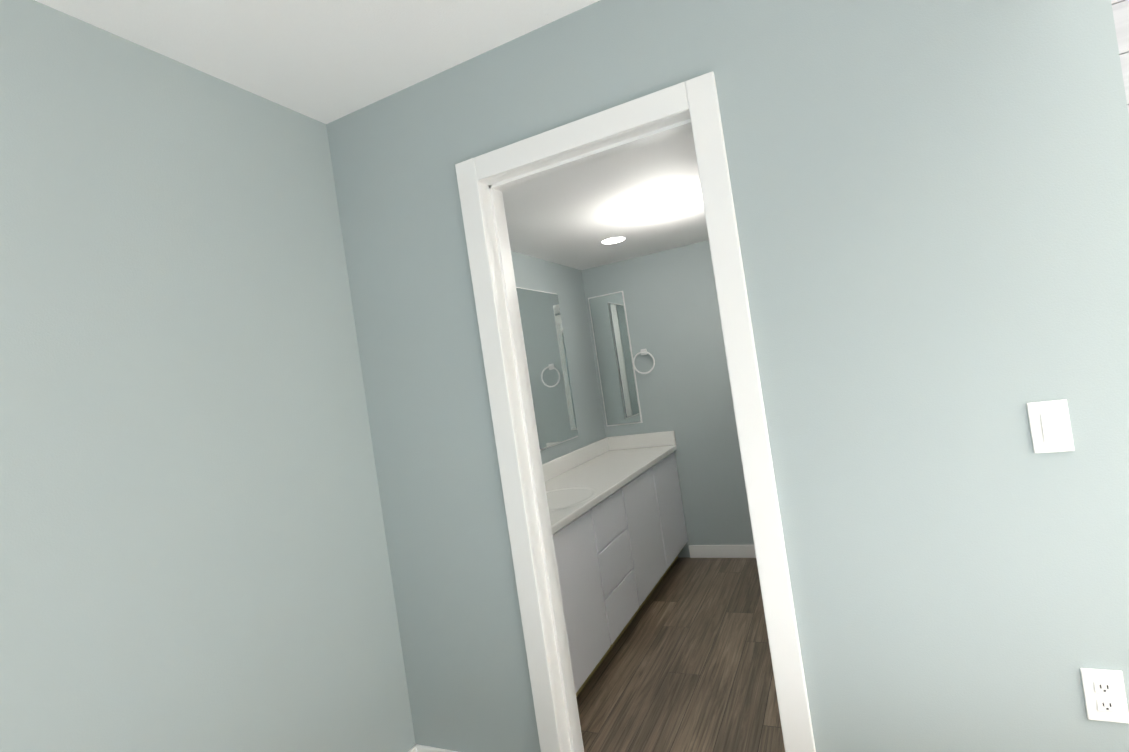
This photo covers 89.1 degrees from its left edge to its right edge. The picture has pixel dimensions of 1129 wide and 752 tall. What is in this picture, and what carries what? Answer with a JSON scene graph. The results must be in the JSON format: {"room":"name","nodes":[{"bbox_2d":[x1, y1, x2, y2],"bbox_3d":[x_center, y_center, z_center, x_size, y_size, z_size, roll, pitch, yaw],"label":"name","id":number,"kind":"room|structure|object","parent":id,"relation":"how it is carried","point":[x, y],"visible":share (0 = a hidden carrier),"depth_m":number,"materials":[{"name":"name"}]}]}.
{"room":"bedroom","nodes":[
{"label":"bedroom","id":0,"kind":"room"},
{"bbox_2d":[0,0,605,751],"bbox_3d":[-1.395,0.345,0.873,0.120,2.440,7.740,-9,-1,25],"label":"wall","id":1,"kind":"structure","parent":0,"point":[194,556],"depth_m":1.55,"materials":[{"name":"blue paint"}]},
{"bbox_2d":[408,744,416,751],"bbox_3d":[-1.654,1.563,-0.203,0.014,0.088,5.200,-9,-1,25],"label":"baseboard","id":2,"kind":"structure","parent":1,"relation":"attached to","point":[413,749],"depth_m":2.12,"materials":[{"name":"white wood"}]},
{"bbox_2d":[542,439,609,482],"bbox_3d":[-0.132,0.557,3.262,0.020,0.100,2.128,-9,-1,25],"label":"backsplash","id":3,"kind":"structure","parent":1,"relation":"attached to","point":[553,467],"depth_m":3.65,"materials":[{"name":"white stone"}]},
{"bbox_2d":[35,0,599,123],"bbox_3d":[-0.098,-1.142,-0.617,4.117,0.100,6.320,-9,-1,25],"label":"ceiling","id":4,"kind":"structure","parent":0,"point":[325,61],"depth_m":1.68,"materials":[{"name":"white paint"}]},
{"bbox_2d":[502,131,708,269],"bbox_3d":[0.562,-0.907,2.885,2.222,0.100,2.300,-9,-1,25],"label":"ceiling","id":5,"kind":"structure","parent":0,"point":[645,200],"depth_m":2.75,"materials":[{"name":"white paint"}]},
{"bbox_2d":[602,237,624,243],"bbox_3d":[0.293,-0.811,3.438,0.140,0.004,0.140,-9,-1,25],"label":"recessed light","id":6,"kind":"object","parent":5,"relation":"in","point":[613,240],"visible":1,"depth_m":3.42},
{"bbox_2d":[581,240,753,556],"bbox_3d":[1.222,-0.016,3.835,2.102,2.440,0.120,-9,-1,25],"label":"wall","id":7,"kind":"structure","parent":0,"point":[675,331],"depth_m":3.95,"materials":[{"name":"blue paint"}]},
{"bbox_2d":[606,431,675,450],"bbox_3d":[0.540,0.465,4.107,0.518,0.100,0.020,-9,-1,25],"label":"backsplash","id":8,"kind":"structure","parent":7,"relation":"attached to","point":[656,439],"depth_m":4.09,"materials":[{"name":"white stone"}]},
{"bbox_2d":[633,349,654,373],"bbox_3d":[0.564,-0.103,4.046,0.162,0.178,0.050,-9,-1,25],"label":"towel ring","id":9,"kind":"object","parent":7,"relation":"attached to","point":[643,352],"visible":0.98,"depth_m":4.03,"materials":[{"name":"white metal"}]},
{"bbox_2d":[689,545,755,557],"bbox_3d":[1.587,1.117,3.658,1.602,0.088,0.014,-9,-1,25],"label":"baseboard","id":10,"kind":"structure","parent":7,"relation":"attached to","point":[721,551],"depth_m":3.90,"materials":[{"name":"white wood"}]},
{"bbox_2d":[576,557,784,751],"bbox_3d":[0.612,1.326,-0.014,4.202,0.100,7.740,-9,-1,25],"label":"floor","id":11,"kind":"structure","parent":0,"point":[685,665],"depth_m":2.51,"materials":[{"name":"brown wood"}]},
{"bbox_2d":[553,511,613,696],"bbox_3d":[-0.172,1.027,2.474,0.498,0.760,0.597,-9,-1,25],"label":"base cabinet","id":12,"kind":"object","parent":11,"relation":"on","point":[578,549],"depth_m":2.46,"materials":[{"name":"white laminate"}]},
{"bbox_2d":[545,443,676,538],"bbox_3d":[0.100,0.588,3.155,0.518,0.040,2.128,-9,-1,25],"label":"countertop","id":13,"kind":"structure","parent":12,"relation":"on","point":[578,490],"depth_m":3.12,"materials":[{"name":"white stone"}]},
{"bbox_2d":[594,487,641,644],"bbox_3d":[0.045,0.999,2.935,0.498,0.760,0.424,-9,-1,25],"label":"base cabinet","id":14,"kind":"object","parent":11,"relation":"on","point":[618,525],"depth_m":2.86,"materials":[{"name":"white laminate"}]},
{"bbox_2d":[626,467,669,605],"bbox_3d":[0.253,0.972,3.374,0.498,0.760,0.550,-9,-1,25],"label":"base cabinet","id":15,"kind":"object","parent":11,"relation":"on","point":[642,495],"depth_m":3.30,"materials":[{"name":"white laminate"}]},
{"bbox_2d":[654,452,687,567],"bbox_3d":[0.487,0.942,3.870,0.498,0.760,0.547,-9,-1,25],"label":"base cabinet","id":16,"kind":"object","parent":11,"relation":"on","point":[669,491],"depth_m":3.77,"materials":[{"name":"white laminate"}]},
{"bbox_2d":[326,0,1128,751],"bbox_3d":[0.295,0.103,1.733,2.222,2.440,0.120,-9,-1,25],"label":"wall","id":17,"kind":"structure","parent":0,"point":[931,204],"depth_m":1.44,"materials":[{"name":"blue paint"}]},
{"bbox_2d":[416,744,456,751],"bbox_3d":[-0.307,1.383,2.022,0.554,0.088,0.014,-9,-1,25],"label":"baseboard","id":18,"kind":"structure","parent":17,"relation":"attached to","point":[421,748],"depth_m":2.11,"materials":[{"name":"white wood"}]},
{"bbox_2d":[455,71,815,751],"bbox_3d":[0.204,0.280,1.787,0.858,2.118,0.156,-9,-1,25],"label":"door frame","id":19,"kind":"structure","parent":17,"relation":"attached to","point":[485,180],"depth_m":1.80,"materials":[{"name":"white wood"}]},
{"bbox_2d":[1027,399,1073,452],"bbox_3d":[1.090,0.114,1.286,0.072,0.116,0.010,-9,-1,25],"label":"light switch","id":20,"kind":"object","parent":17,"relation":"attached to","point":[1050,426],"visible":1,"depth_m":1.28,"materials":[{"name":"white plastic"}]},
{"bbox_2d":[1080,668,1128,723],"bbox_3d":[1.199,0.709,1.272,0.072,0.116,0.008,-9,-1,25],"label":"electrical outlet","id":21,"kind":"object","parent":17,"relation":"attached to","point":[1104,694],"visible":1,"depth_m":1.27,"materials":[{"name":"white plastic"}]},
{"bbox_2d":[1111,0,1128,112],"bbox_3d":[2.129,-0.143,1.116,1.626,2.340,0.066,-9,-1,25],"label":"closet doors","id":22,"kind":"structure","parent":17,"relation":"in","point":[1120,8],"depth_m":1.43,"materials":[{"name":"white"}]}
]}

